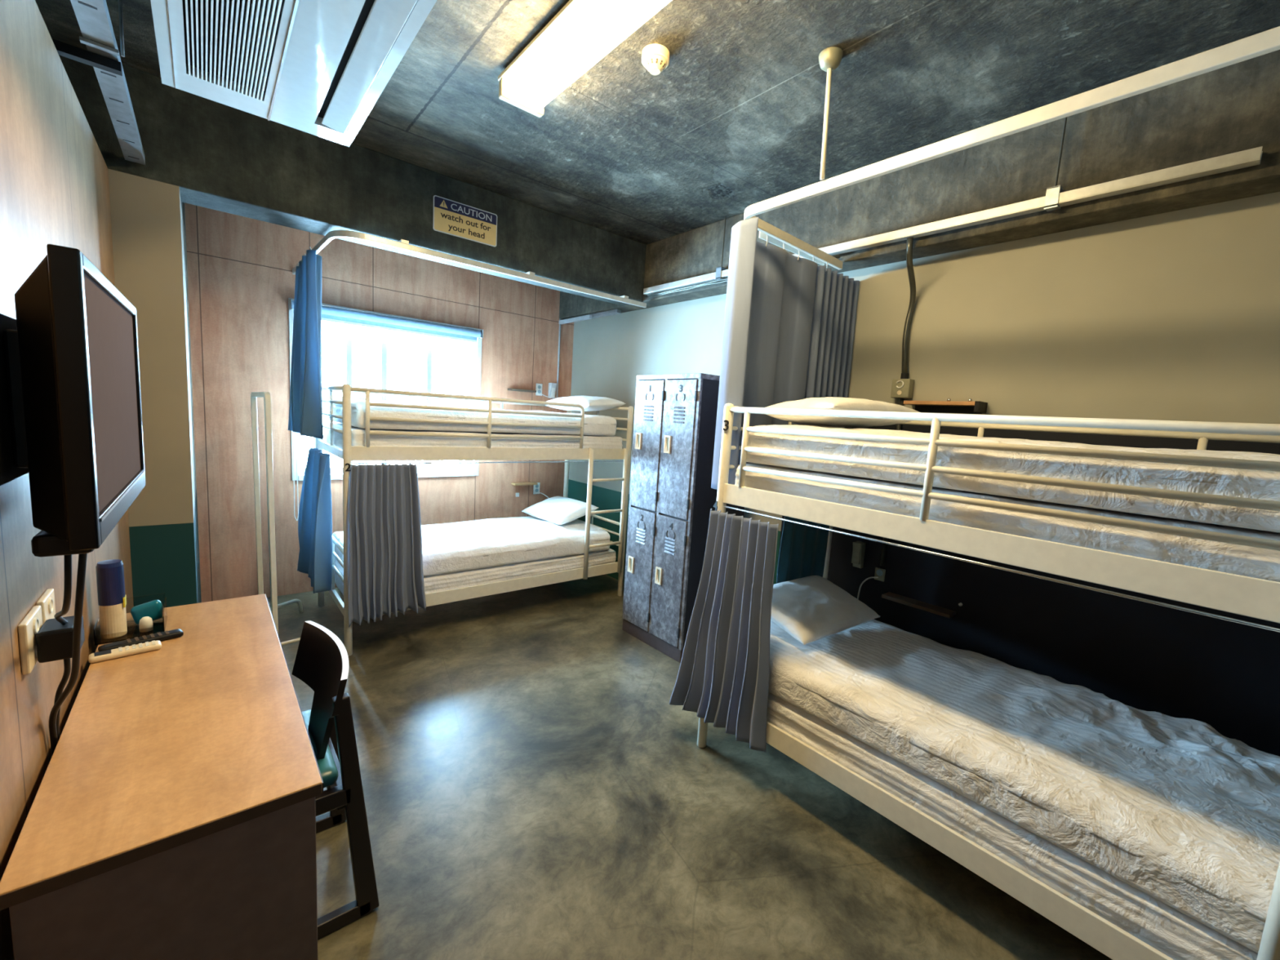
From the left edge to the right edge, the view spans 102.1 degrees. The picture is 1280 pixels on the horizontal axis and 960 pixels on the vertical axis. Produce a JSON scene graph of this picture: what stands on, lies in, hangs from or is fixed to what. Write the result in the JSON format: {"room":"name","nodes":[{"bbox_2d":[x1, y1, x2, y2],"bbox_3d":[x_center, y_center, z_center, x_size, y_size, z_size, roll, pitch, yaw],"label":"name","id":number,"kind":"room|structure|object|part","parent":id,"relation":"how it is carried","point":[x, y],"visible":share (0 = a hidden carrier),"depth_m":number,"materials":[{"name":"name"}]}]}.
{"room":"dormitory","nodes":[
{"label":"dormitory","id":0,"kind":"room"},
{"bbox_2d":[0,0,133,959],"bbox_3d":[-0.931,0.175,0.565,0.145,2.420,4.600,-2,9,-40],"label":"wall","id":1,"kind":"structure","parent":0,"point":[55,188],"depth_m":1.13,"materials":[{"name":"beige paint"}]},
{"bbox_2d":[0,313,28,485],"bbox_3d":[-0.994,-0.109,0.792,0.066,0.320,0.340,-2,9,-40],"label":"wall bracket","id":2,"kind":"object","parent":1,"relation":"attached to","point":[9,472],"visible":0.27,"depth_m":0.74,"materials":[{"name":"black metal"}]},
{"bbox_2d":[3,244,145,557],"bbox_3d":[-1.063,-0.149,1.002,0.090,0.454,0.685,-2,9,-39],"label":"television","id":3,"kind":"object","parent":2,"relation":"attached to","point":[72,356],"visible":1,"depth_m":0.77,"materials":[{"name":"black plastic"}]},
{"bbox_2d":[53,554,71,624],"bbox_3d":[-1.074,0.203,0.961,0.311,0.236,0.021,9,9,39],"label":"power cable","id":4,"kind":"object","parent":3,"relation":"hanging from","point":[67,558],"visible":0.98,"depth_m":0.88,"materials":[{"name":"black plastic"}]},
{"bbox_2d":[48,553,87,755],"bbox_3d":[-1.178,0.669,1.089,0.288,1.205,0.022,7,8,26],"label":"power cable","id":5,"kind":"object","parent":3,"relation":"hanging from","point":[82,566],"visible":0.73,"depth_m":1.03,"materials":[{"name":"black plastic"}]},
{"bbox_2d":[17,605,42,674],"bbox_3d":[-1.215,0.317,1.036,0.014,0.100,0.120,-2,9,-40],"label":"socket plate","id":6,"kind":"object","parent":1,"relation":"attached to","point":[28,628],"visible":0.85,"depth_m":1.00,"materials":[{"name":"beige plastic"}]},
{"bbox_2d":[35,588,55,625],"bbox_3d":[-1.298,0.300,1.135,0.014,0.100,0.100,-2,9,-40],"label":"socket plate","id":7,"kind":"object","parent":1,"relation":"attached to","point":[46,601],"visible":0.49,"depth_m":1.12,"materials":[{"name":"beige plastic"}]},
{"bbox_2d":[35,615,84,741],"bbox_3d":[-1.229,0.499,1.109,0.064,0.412,0.130,-2,9,-40],"label":"power adapter","id":8,"kind":"object","parent":1,"relation":"attached to","point":[54,640],"visible":0.79,"depth_m":1.05,"materials":[{"name":"black plastic"}]},
{"bbox_3d":[-1.257,0.525,1.132,0.078,0.350,0.019,6,7,17],"label":"cord","id":9,"kind":"part","parent":8,"relation":"part of","materials":[{"name":"black plastic"}]},
{"bbox_2d":[107,168,201,607],"bbox_3d":[-2.729,-0.217,2.874,0.372,2.420,1.300,-2,9,-40],"label":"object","id":10,"kind":"structure","parent":1,"relation":"attached to","point":[149,251],"depth_m":2.41,"materials":[{"name":"paint"}]},
{"bbox_2d":[58,55,646,305],"bbox_3d":[-1.249,-1.608,3.196,3.140,0.440,0.265,-2,9,-40],"label":"beam","id":11,"kind":"structure","parent":1,"relation":"attached to","point":[220,157],"depth_m":2.71,"materials":[{"name":"concrete"}]},
{"bbox_2d":[432,195,497,246],"bbox_3d":[-1.065,-1.583,3.176,0.398,0.198,0.006,-2,9,-40],"label":"warning sign","id":12,"kind":"object","parent":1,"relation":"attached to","point":[451,217],"visible":1,"depth_m":3.17,"materials":[{"name":"plastic"}]},
{"bbox_2d":[184,202,573,602],"bbox_3d":[-2.042,-0.578,4.366,3.700,2.860,0.180,-2,9,-40],"label":"wall","id":13,"kind":"structure","parent":0,"point":[241,279],"depth_m":3.79,"materials":[{"name":"brown wood"}]},
{"bbox_2d":[181,201,186,240],"bbox_3d":[-2.725,-1.651,2.802,0.372,0.440,1.035,-2,9,-40],"label":"trim","id":14,"kind":"structure","parent":13,"relation":"attached to","point":[182,203],"depth_m":3.05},
{"bbox_2d":[288,230,646,480],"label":"window","id":15,"kind":"structure","parent":13,"relation":"in","point":[473,349],"depth_m":4.17,"materials":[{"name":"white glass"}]},
{"bbox_2d":[288,246,323,439],"bbox_3d":[-2.114,-0.838,3.267,0.153,1.115,0.714,-2,9,-40],"label":"curtain","id":16,"kind":"object","parent":15,"relation":"hanging from","point":[305,407],"visible":1,"depth_m":3.08,"materials":[{"name":"blue fabric"}]},
{"bbox_3d":[-2.083,-0.688,4.339,1.370,1.250,0.040,-2,9,-40],"label":"sash","id":17,"kind":"part","parent":15,"relation":"part of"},
{"bbox_2d":[289,298,483,520],"bbox_3d":[-1.998,-0.514,4.236,1.423,1.606,0.070,-2,9,-40],"label":"roller blind","id":18,"kind":"object","parent":15,"relation":"attached to","point":[329,313],"visible":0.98,"depth_m":4.11,"materials":[{"name":"fabric"}]},
{"bbox_3d":[-2.522,-0.457,3.779,0.018,1.538,0.030,4,7,5],"label":"pull cord","id":19,"kind":"part","parent":18,"relation":"part of","materials":[{"name":"white plastic"}]},
{"bbox_2d":[313,324,466,466],"bbox_3d":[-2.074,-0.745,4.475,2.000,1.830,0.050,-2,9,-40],"label":"grille","id":20,"kind":"object","parent":15,"relation":"attached to","point":[348,328],"depth_m":4.38,"materials":[{"name":"white metal"}]},
{"bbox_3d":[-1.217,-1.442,3.892,2.190,0.052,1.345,-2,9,-40],"label":"curtain rail","id":21,"kind":"part","parent":15,"relation":"part of","materials":[{"name":"metal"}]},
{"bbox_2d":[507,388,536,392],"bbox_3d":[-1.121,-0.851,4.920,0.260,0.018,0.084,-2,9,-40],"label":"wall shelf","id":22,"kind":"object","parent":13,"relation":"attached to","point":[512,389],"visible":1,"depth_m":4.88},
{"bbox_2d":[511,481,537,485],"bbox_3d":[-1.130,0.036,5.066,0.240,0.018,0.084,-2,9,-40],"label":"wall shelf","id":23,"kind":"object","parent":13,"relation":"attached to","point":[529,482],"visible":1,"depth_m":5.03,"materials":[{"name":"brown wood"}]},
{"bbox_2d":[533,482,540,493],"bbox_3d":[-1.038,0.085,5.200,0.070,0.116,0.012,-2,9,-40],"label":"wall outlet","id":24,"kind":"object","parent":13,"relation":"attached to","point":[536,487],"visible":0.91,"depth_m":5.20,"materials":[{"name":"white plastic"}]},
{"bbox_2d":[535,383,542,395],"bbox_3d":[-0.989,-0.886,5.072,0.070,0.116,0.012,-2,9,-40],"label":"wall outlet","id":25,"kind":"object","parent":13,"relation":"attached to","point":[538,386],"visible":1,"depth_m":5.07,"materials":[{"name":"white plastic"}]},
{"bbox_2d":[547,382,556,398],"bbox_3d":[-0.870,-0.887,5.140,0.064,0.150,0.060,-2,9,-40],"label":"reading lamp","id":26,"kind":"object","parent":13,"relation":"attached to","point":[552,386],"visible":0.99,"depth_m":5.12,"materials":[{"name":"white plastic"}]},
{"bbox_2d":[555,309,621,396],"bbox_3d":[-0.503,-1.181,4.845,0.088,0.810,0.899,-2,9,-40],"label":"conduit","id":27,"kind":"object","parent":13,"relation":"attached to","point":[605,313],"visible":1,"depth_m":4.87,"materials":[{"name":"metal"}]},
{"bbox_2d":[35,0,1279,244],"bbox_3d":[-0.041,-1.660,1.920,3.700,0.120,6.200,-2,9,-40],"label":"ceiling","id":28,"kind":"structure","parent":0,"point":[733,122],"depth_m":2.09,"materials":[{"name":"concrete"}]},
{"bbox_2d":[51,0,145,164],"bbox_3d":[-0.809,-1.255,0.459,0.284,0.425,4.460,-2,9,-40],"label":"cable tray","id":29,"kind":"object","parent":28,"relation":"hanging from","point":[93,18],"visible":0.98,"depth_m":1.51,"materials":[{"name":"metal"}]},
{"bbox_3d":[-1.482,-1.427,1.471,0.007,0.410,0.007,7,8,27],"label":"hanger rod","id":30,"kind":"part","parent":29,"relation":"part of","materials":[{"name":"metal"}]},
{"bbox_2d":[150,0,436,146],"bbox_3d":[-0.948,-1.405,1.377,0.547,0.365,1.268,-2,9,-40],"label":"air conditioner","id":31,"kind":"object","parent":28,"relation":"attached to","point":[318,68],"visible":1,"depth_m":1.52,"materials":[{"name":"white plastic"}]},
{"bbox_2d":[182,0,282,101],"bbox_3d":[-1.041,-1.242,1.324,0.200,0.035,1.005,-2,9,-40],"label":"grille","id":32,"kind":"object","parent":31,"relation":"attached to","point":[233,46],"depth_m":1.51,"materials":[{"name":"white plastic"}]},
{"bbox_2d":[497,0,671,117],"bbox_3d":[-0.101,-1.522,1.688,0.198,0.103,1.261,-2,9,-40],"label":"ceiling light","id":33,"kind":"object","parent":28,"relation":"attached to","point":[582,33],"visible":1,"depth_m":1.81,"materials":[{"name":"white plastic"}]},
{"bbox_2d":[641,43,669,75],"bbox_3d":[0.057,-1.564,1.940,0.104,0.062,0.104,-2,9,-40],"label":"smoke detector","id":34,"kind":"object","parent":28,"relation":"attached to","point":[655,57],"visible":1,"depth_m":1.91,"materials":[{"name":"plastic"}]},
{"bbox_2d":[818,46,843,71],"bbox_3d":[0.694,-1.526,1.890,0.084,0.049,0.084,-2,9,-40],"label":"ceiling mount","id":35,"kind":"object","parent":28,"relation":"attached to","point":[830,58],"depth_m":1.87,"materials":[{"name":"grey metal"}]},
{"bbox_2d":[643,116,1262,294],"bbox_3d":[1.047,-1.438,2.852,0.050,0.410,3.115,-2,9,-40],"label":"conduit pipe","id":36,"kind":"object","parent":28,"relation":"attached to","point":[1053,200],"visible":0.88,"depth_m":2.10,"materials":[{"name":"metal"}]},
{"bbox_3d":[0.555,-1.581,3.438,0.007,0.330,0.007,7,8,27],"label":"threaded rod","id":37,"kind":"part","parent":36,"relation":"part of","materials":[{"name":"metal"}]},
{"bbox_2d":[647,254,839,297],"bbox_3d":[0.577,-1.326,3.425,0.024,0.025,1.595,-2,9,-40],"label":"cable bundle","id":38,"kind":"object","parent":36,"relation":"hanging from","point":[837,256],"visible":0.51,"depth_m":3.67,"materials":[{"name":"plastic"}]},
{"bbox_3d":[1.698,-1.345,2.083,0.007,0.330,0.007,7,8,27],"label":"threaded rod","id":39,"kind":"part","parent":36,"relation":"part of","materials":[{"name":"metal"}]},
{"bbox_2d":[743,26,1279,270],"bbox_3d":[1.159,-1.234,1.519,0.808,0.481,2.536,1,7,-20],"label":"rail","id":40,"kind":"object","parent":28,"relation":"hanging from","point":[1266,42],"visible":0.89,"depth_m":1.55,"materials":[{"name":"beige metal"}]},
{"bbox_2d":[711,217,859,489],"bbox_3d":[0.783,-0.564,2.662,1.121,1.181,0.143,-3,10,-45],"label":"curtain","id":41,"kind":"object","parent":40,"relation":"hanging from","point":[789,320],"visible":0.74,"depth_m":2.54,"materials":[{"name":"grey fabric"}]},
{"bbox_3d":[0.691,-1.332,1.920,0.039,0.401,0.017,-2,9,-40],"label":"hanger rod","id":42,"kind":"part","parent":40,"relation":"part of","materials":[{"name":"beige metal"}]},
{"bbox_2d":[266,573,1112,959],"bbox_3d":[-0.223,1.283,2.278,3.700,0.100,6.200,-2,9,-40],"label":"floor","id":43,"kind":"structure","parent":0,"point":[534,788],"depth_m":1.92,"materials":[{"name":"concrete"}]},
{"bbox_2d":[0,594,323,959],"bbox_3d":[-1.236,0.899,1.442,0.427,0.737,1.282,-2,9,-40],"label":"desk","id":44,"kind":"object","parent":43,"relation":"on","point":[171,815],"visible":0.84,"depth_m":1.02,"materials":[{"name":"brown wood"}]},
{"bbox_2d":[88,640,161,662],"bbox_3d":[-1.486,0.495,1.496,0.042,0.020,0.150,10,9,43],"label":"remote control","id":45,"kind":"object","parent":44,"relation":"on","point":[154,645],"visible":1,"depth_m":1.49,"materials":[{"name":"beige plastic"}]},
{"bbox_2d":[93,596,167,645],"bbox_3d":[-1.611,0.436,1.644,0.154,0.085,0.165,-2,9,-40],"label":"acrylic tray","id":46,"kind":"object","parent":44,"relation":"on","point":[159,624],"depth_m":1.63,"materials":[{"name":"black"}]},
{"bbox_2d":[95,559,127,639],"bbox_3d":[-1.616,0.363,1.584,0.059,0.236,0.059,-2,9,-40],"label":"spray can","id":47,"kind":"object","parent":46,"relation":"on","point":[112,599],"visible":1,"depth_m":1.57,"materials":[{"name":"beige metal"}]},
{"bbox_3d":[-1.567,0.455,1.641,0.032,0.045,0.032,-2,9,-40],"label":"bottle cap","id":48,"kind":"part","parent":46,"relation":"part of","materials":[{"name":"plastic"}]},
{"bbox_2d":[130,600,163,624],"bbox_3d":[-1.614,0.434,1.699,0.083,0.075,0.032,-2,9,-40],"label":"pack","id":49,"kind":"object","parent":46,"relation":"in","point":[153,609],"visible":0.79,"depth_m":1.69,"materials":[{"name":"teal plastic"}]},
{"bbox_2d":[97,628,183,651],"bbox_3d":[-1.503,0.485,1.564,0.040,0.020,0.185,9,9,37],"label":"remote control","id":50,"kind":"object","parent":44,"relation":"on","point":[166,635],"visible":0.84,"depth_m":1.56,"materials":[{"name":"black plastic"}]},
{"bbox_3d":[-0.847,0.992,0.979,0.405,0.712,0.025,-2,9,-40],"label":"panel","id":51,"kind":"part","parent":44,"relation":"part of","materials":[{"name":"laminate"}]},
{"bbox_2d":[250,391,303,645],"bbox_3d":[-2.291,0.226,3.206,0.401,1.523,0.627,-2,9,-40],"label":"metal frame","id":52,"kind":"object","parent":43,"relation":"on","point":[267,398],"visible":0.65,"depth_m":3.04,"materials":[{"name":"beige metal"}]},
{"bbox_2d":[291,620,379,940],"bbox_3d":[-1.103,0.885,1.508,0.527,0.765,0.478,-2,9,-40],"label":"chair","id":53,"kind":"object","parent":43,"relation":"on","point":[322,659],"visible":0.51,"depth_m":1.50,"materials":[{"name":"black wood"}]},
{"bbox_3d":[-0.964,0.645,1.585,0.092,0.290,0.482,-3,10,-43],"label":"backrest","id":54,"kind":"part","parent":53,"relation":"part of","materials":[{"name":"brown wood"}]},
{"bbox_3d":[-1.128,0.813,1.473,0.410,0.054,0.400,-2,9,-40],"label":"seat","id":55,"kind":"part","parent":53,"relation":"part of","materials":[{"name":"teal plastic"}]},
{"bbox_3d":[-1.239,0.889,1.670,0.527,0.702,0.030,-2,9,-40],"label":"frame","id":56,"kind":"part","parent":53,"relation":"part of","materials":[{"name":"brown wood"}]},
{"bbox_3d":[-0.969,0.877,1.618,0.025,0.070,0.390,-2,9,-40],"label":"seat rail","id":57,"kind":"part","parent":53,"relation":"part of","materials":[{"name":"brown wood"}]},
{"bbox_3d":[-0.971,0.944,1.351,0.527,0.702,0.030,-2,9,-40],"label":"frame","id":58,"kind":"part","parent":53,"relation":"part of","materials":[{"name":"brown wood"}]},
{"bbox_2d":[315,383,633,656],"bbox_3d":[-1.190,0.162,3.977,2.084,1.592,1.006,-2,9,-40],"label":"bunk bed","id":59,"kind":"object","parent":43,"relation":"on","point":[349,453],"visible":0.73,"depth_m":3.45,"materials":[{"name":"beige metal"}]},
{"bbox_2d":[297,447,332,593],"bbox_3d":[-2.073,0.237,3.295,0.128,0.844,0.617,-3,9,-42],"label":"curtain","id":60,"kind":"object","parent":59,"relation":"hanging from","point":[315,510],"visible":1,"depth_m":3.16,"materials":[{"name":"blue fabric"}]},
{"bbox_3d":[-2.280,0.130,3.688,0.044,1.592,0.044,-2,9,-40],"label":"leg","id":61,"kind":"part","parent":59,"relation":"part of","materials":[{"name":"beige metal"}]},
{"bbox_3d":[-1.464,-0.302,4.283,2.040,0.085,0.052,-2,9,-40],"label":"rail","id":62,"kind":"part","parent":59,"relation":"part of","materials":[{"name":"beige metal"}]},
{"bbox_3d":[-1.959,-0.195,3.289,0.020,0.050,0.890,-2,9,-40],"label":"rail","id":63,"kind":"part","parent":59,"relation":"part of","materials":[{"name":"beige metal"}]},
{"bbox_3d":[-1.946,-0.404,3.264,0.025,0.372,0.910,-2,9,-40],"label":"frame","id":64,"kind":"part","parent":59,"relation":"part of","materials":[{"name":"beige metal"}]},
{"bbox_3d":[-2.017,0.742,3.403,0.020,0.050,0.890,-2,9,-40],"label":"rail","id":65,"kind":"part","parent":59,"relation":"part of","materials":[{"name":"beige metal"}]},
{"bbox_3d":[-2.005,0.545,3.379,0.025,0.357,0.910,-2,9,-40],"label":"frame","id":66,"kind":"part","parent":59,"relation":"part of","materials":[{"name":"beige metal"}]},
{"bbox_3d":[-1.686,0.252,2.983,0.044,1.592,0.044,-2,9,-40],"label":"leg","id":67,"kind":"part","parent":59,"relation":"part of","materials":[{"name":"beige metal"}]},
{"bbox_2d":[347,463,426,626],"bbox_3d":[-1.496,0.375,3.083,0.443,0.937,0.102,-2,9,-40],"label":"curtain","id":68,"kind":"object","parent":59,"relation":"hanging from","point":[386,575],"visible":1,"depth_m":3.08,"materials":[{"name":"grey fabric"}]},
{"bbox_3d":[-1.037,-0.378,3.415,1.588,0.338,0.025,-2,9,-40],"label":"guard rail","id":69,"kind":"part","parent":59,"relation":"part of","materials":[{"name":"beige metal"}]},
{"bbox_2d":[326,422,622,449],"bbox_3d":[-1.171,-0.303,3.932,1.982,0.156,0.895,-2,9,-40],"label":"mattress","id":70,"kind":"object","parent":59,"relation":"on","point":[357,434],"visible":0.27,"depth_m":3.42,"materials":[{"name":"white fabric"}]},
{"bbox_2d":[328,395,617,435],"bbox_3d":[-1.183,-0.472,3.894,1.897,0.180,0.898,-2,9,-40],"label":"duvet","id":71,"kind":"object","parent":70,"relation":"on","point":[593,424],"visible":0.86,"depth_m":3.42,"materials":[{"name":"white fabric"}]},
{"bbox_2d":[545,395,626,411],"bbox_3d":[-0.479,-0.645,4.365,0.620,0.137,0.399,10,9,43],"label":"pillow","id":72,"kind":"object","parent":71,"relation":"on","point":[589,403],"visible":0.81,"depth_m":4.20,"materials":[{"name":"fabric"}]},
{"bbox_2d":[334,548,616,595],"bbox_3d":[-1.228,0.633,4.047,1.983,0.158,0.897,-2,9,-40],"label":"mattress","id":73,"kind":"object","parent":59,"relation":"on","point":[437,583],"visible":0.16,"depth_m":3.70,"materials":[{"name":"white fabric"}]},
{"bbox_2d":[332,515,609,576],"bbox_3d":[-1.237,0.464,4.009,1.880,0.181,0.892,-2,9,-40],"label":"duvet","id":74,"kind":"object","parent":73,"relation":"on","point":[459,546],"visible":0.68,"depth_m":3.83,"materials":[{"name":"white fabric"}]},
{"bbox_2d":[521,496,598,524],"bbox_3d":[-0.708,0.258,4.541,0.386,0.172,0.620,-3,9,-43],"label":"pillow","id":75,"kind":"object","parent":74,"relation":"on","point":[560,510],"visible":0.98,"depth_m":4.42,"materials":[{"name":"fabric"}]},
{"bbox_3d":[-0.887,-0.183,3.599,2.040,0.085,0.052,-2,9,-40],"label":"rail","id":76,"kind":"part","parent":59,"relation":"part of","materials":[{"name":"beige metal"}]},
{"bbox_3d":[-0.946,0.753,3.713,2.040,0.085,0.052,-2,9,-40],"label":"rail","id":77,"kind":"part","parent":59,"relation":"part of","materials":[{"name":"beige metal"}]},
{"bbox_3d":[-0.715,0.068,4.996,0.044,1.592,0.044,-2,9,-40],"label":"leg","id":78,"kind":"part","parent":59,"relation":"part of","materials":[{"name":"beige metal"}]},
{"bbox_3d":[-0.440,0.483,4.687,0.025,0.357,0.910,-2,9,-40],"label":"frame","id":79,"kind":"part","parent":59,"relation":"part of","materials":[{"name":"beige metal"}]},
{"bbox_3d":[-0.381,-0.465,4.571,0.025,0.372,0.910,-2,9,-40],"label":"frame","id":80,"kind":"part","parent":59,"relation":"part of","materials":[{"name":"beige metal"}]},
{"bbox_3d":[-0.121,0.190,4.291,0.044,1.592,0.044,-2,9,-40],"label":"leg","id":81,"kind":"part","parent":59,"relation":"part of","materials":[{"name":"beige metal"}]},
{"bbox_2d":[622,373,744,662],"bbox_3d":[0.302,0.214,3.508,0.522,1.785,0.595,-2,9,-40],"label":"tall cabinet","id":82,"kind":"object","parent":43,"relation":"on","point":[672,497],"visible":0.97,"depth_m":3.26,"materials":[{"name":"metal"}]},
{"bbox_3d":[-0.064,0.581,3.563,0.008,0.110,0.052,-2,9,-40],"label":"handle","id":83,"kind":"part","parent":82,"relation":"part of","materials":[{"name":"beige plastic"}]},
{"bbox_3d":[-0.012,-0.261,3.461,0.008,0.110,0.052,-2,9,-40],"label":"handle","id":84,"kind":"part","parent":82,"relation":"part of","materials":[{"name":"beige plastic"}]},
{"bbox_3d":[-0.001,0.598,3.508,0.018,0.804,0.254,-2,9,-40],"label":"door","id":85,"kind":"part","parent":82,"relation":"part of","materials":[{"name":"metal"}]},
{"bbox_3d":[0.050,-0.229,3.408,0.018,0.843,0.254,-2,9,-40],"label":"door","id":86,"kind":"part","parent":82,"relation":"part of","materials":[{"name":"metal"}]},
{"bbox_3d":[0.119,0.619,3.346,0.008,0.110,0.052,-2,9,-40],"label":"handle","id":87,"kind":"part","parent":82,"relation":"part of","materials":[{"name":"beige plastic"}]},
{"bbox_3d":[0.171,-0.223,3.244,0.008,0.110,0.052,-2,9,-40],"label":"handle","id":88,"kind":"part","parent":82,"relation":"part of","materials":[{"name":"beige plastic"}]},
{"bbox_3d":[0.182,0.635,3.291,0.018,0.804,0.255,-2,9,-40],"label":"door","id":89,"kind":"part","parent":82,"relation":"part of","materials":[{"name":"metal"}]},
{"bbox_3d":[0.233,-0.191,3.191,0.018,0.843,0.255,-2,9,-40],"label":"door","id":90,"kind":"part","parent":82,"relation":"part of","materials":[{"name":"metal"}]},
{"bbox_2d":[697,403,1279,959],"bbox_3d":[1.331,0.577,1.849,1.006,1.592,2.091,-2,9,-40],"label":"bunk bed","id":91,"kind":"object","parent":43,"relation":"on","point":[1251,597],"visible":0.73,"depth_m":1.47,"materials":[{"name":"beige metal"}]},
{"bbox_3d":[0.338,0.457,2.332,0.044,1.592,0.044,-2,9,-40],"label":"leg","id":92,"kind":"part","parent":91,"relation":"part of","materials":[{"name":"beige metal"}]},
{"bbox_2d":[669,508,778,752],"bbox_3d":[0.360,0.621,2.235,0.097,0.963,0.513,-3,10,-44],"label":"curtain","id":93,"kind":"object","parent":91,"relation":"hanging from","point":[722,677],"visible":1,"depth_m":2.20,"materials":[{"name":"grey fabric"}]},
{"bbox_3d":[0.731,-0.152,2.558,0.910,0.372,0.025,-2,9,-40],"label":"frame","id":94,"kind":"part","parent":91,"relation":"part of","materials":[{"name":"beige metal"}]},
{"bbox_2d":[776,515,829,583],"bbox_3d":[0.860,0.344,2.710,0.432,0.494,0.031,-2,9,-40],"label":"curtain","id":95,"kind":"object","parent":91,"relation":"hanging from","point":[802,550],"visible":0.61,"depth_m":2.68,"materials":[{"name":"teal fabric"}]},
{"bbox_3d":[1.051,0.429,2.928,0.044,1.592,0.044,-2,9,-40],"label":"leg","id":96,"kind":"part","parent":91,"relation":"part of","materials":[{"name":"beige metal"}]},
{"bbox_3d":[0.967,1.125,1.633,0.052,0.085,2.040,-2,9,-40],"label":"rail","id":97,"kind":"part","parent":91,"relation":"part of","materials":[{"name":"beige metal"}]},
{"bbox_3d":[1.025,0.188,1.519,0.052,0.085,2.040,-2,9,-40],"label":"rail","id":98,"kind":"part","parent":91,"relation":"part of","materials":[{"name":"beige metal"}]},
{"bbox_3d":[0.879,-0.045,1.654,0.025,0.338,1.588,-2,9,-40],"label":"guard rail","id":99,"kind":"part","parent":91,"relation":"part of","materials":[{"name":"beige metal"}]},
{"bbox_2d":[734,463,1279,582],"bbox_3d":[1.373,0.114,1.800,0.897,0.157,1.984,-2,9,-40],"label":"mattress","id":100,"kind":"object","parent":91,"relation":"on","point":[1237,559],"visible":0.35,"depth_m":1.41,"materials":[{"name":"white fabric"}]},
{"bbox_2d":[746,424,1279,533],"bbox_3d":[1.384,-0.055,1.779,0.894,0.178,1.937,-2,9,-40],"label":"duvet","id":101,"kind":"object","parent":100,"relation":"on","point":[1228,482],"visible":0.75,"depth_m":1.41,"materials":[{"name":"white fabric"}]},
{"bbox_2d":[765,396,919,427],"bbox_3d":[0.913,-0.303,2.326,0.660,0.129,0.400,-1,8,-33],"label":"pillow","id":102,"kind":"object","parent":101,"relation":"on","point":[828,402],"visible":0.72,"depth_m":2.17,"materials":[{"name":"white fabric"}]},
{"bbox_2d":[766,692,1257,959],"bbox_3d":[1.315,1.050,1.913,0.893,0.157,1.983,-2,9,-40],"label":"mattress","id":103,"kind":"object","parent":91,"relation":"on","point":[1167,930],"visible":0.13,"depth_m":1.49,"materials":[{"name":"white fabric"}]},
{"bbox_2d":[768,618,1279,953],"bbox_3d":[1.330,0.869,1.890,0.902,0.205,1.948,-2,9,-40],"label":"duvet","id":104,"kind":"object","parent":103,"relation":"on","point":[1184,813],"visible":0.81,"depth_m":1.59,"materials":[{"name":"white fabric"}]},
{"bbox_2d":[770,575,879,644],"bbox_3d":[0.821,0.602,2.478,0.620,0.171,0.368,-2,9,-38],"label":"pillow","id":105,"kind":"object","parent":104,"relation":"on","point":[812,608],"visible":0.91,"depth_m":2.37,"materials":[{"name":"white fabric"}]},
{"bbox_2d":[567,191,1279,756],"bbox_3d":[1.238,-0.230,3.180,0.210,2.860,5.900,-2,9,-40],"label":"wall","id":106,"kind":"structure","parent":0,"point":[1175,315],"depth_m":2.25,"materials":[{"name":"paint"}]},
{"bbox_2d":[851,541,866,568],"bbox_3d":[1.255,0.431,2.979,0.060,0.150,0.051,-2,9,-40],"label":"reading lamp","id":107,"kind":"object","parent":106,"relation":"attached to","point":[859,547],"visible":1,"depth_m":2.96,"materials":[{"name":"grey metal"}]},
{"bbox_2d":[857,576,878,599],"bbox_3d":[1.291,0.628,2.943,0.102,0.184,0.012,9,9,38],"label":"power cable","id":108,"kind":"object","parent":106,"relation":"attached to","point":[865,580],"visible":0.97,"depth_m":2.95,"materials":[{"name":"white plastic"}]},
{"bbox_2d":[874,567,885,582],"bbox_3d":[1.348,0.531,2.910,0.012,0.070,0.056,-2,9,-40],"label":"wall outlet","id":109,"kind":"object","parent":106,"relation":"attached to","point":[879,572],"visible":1,"depth_m":2.90,"materials":[{"name":"grey plastic"}]},
{"bbox_2d":[880,237,915,566],"bbox_3d":[1.339,-0.356,2.713,0.050,1.695,0.221,8,8,35],"label":"conduit","id":110,"kind":"object","parent":106,"relation":"attached to","point":[904,375],"visible":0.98,"depth_m":2.73,"materials":[{"name":"plastic"}]},
{"bbox_2d":[890,378,914,398],"bbox_3d":[1.399,-0.487,2.763,0.060,0.100,0.094,-2,9,-40],"label":"box","id":111,"kind":"object","parent":106,"relation":"attached to","point":[900,388],"visible":1,"depth_m":2.74,"materials":[{"name":"grey metal"}]},
{"bbox_2d":[881,591,956,617],"bbox_3d":[1.460,0.654,2.722,0.089,0.018,0.340,-2,9,-40],"label":"wall shelf","id":112,"kind":"object","parent":106,"relation":"attached to","point":[942,611],"visible":1,"depth_m":2.70,"materials":[{"name":"wood"}]},
{"bbox_2d":[559,49,1279,319],"bbox_3d":[1.163,-1.423,2.909,0.180,0.440,5.900,-2,9,-40],"label":"beam","id":113,"kind":"structure","parent":106,"relation":"attached to","point":[1234,108],"depth_m":2.17,"materials":[{"name":"concrete"}]},
{"bbox_2d":[903,400,987,413],"bbox_3d":[1.515,-0.365,2.587,0.114,0.055,0.347,-2,9,-40],"label":"wall shelf","id":114,"kind":"object","parent":106,"relation":"attached to","point":[936,406],"visible":0.98,"depth_m":2.57,"materials":[{"name":"brown wood"}]}
]}

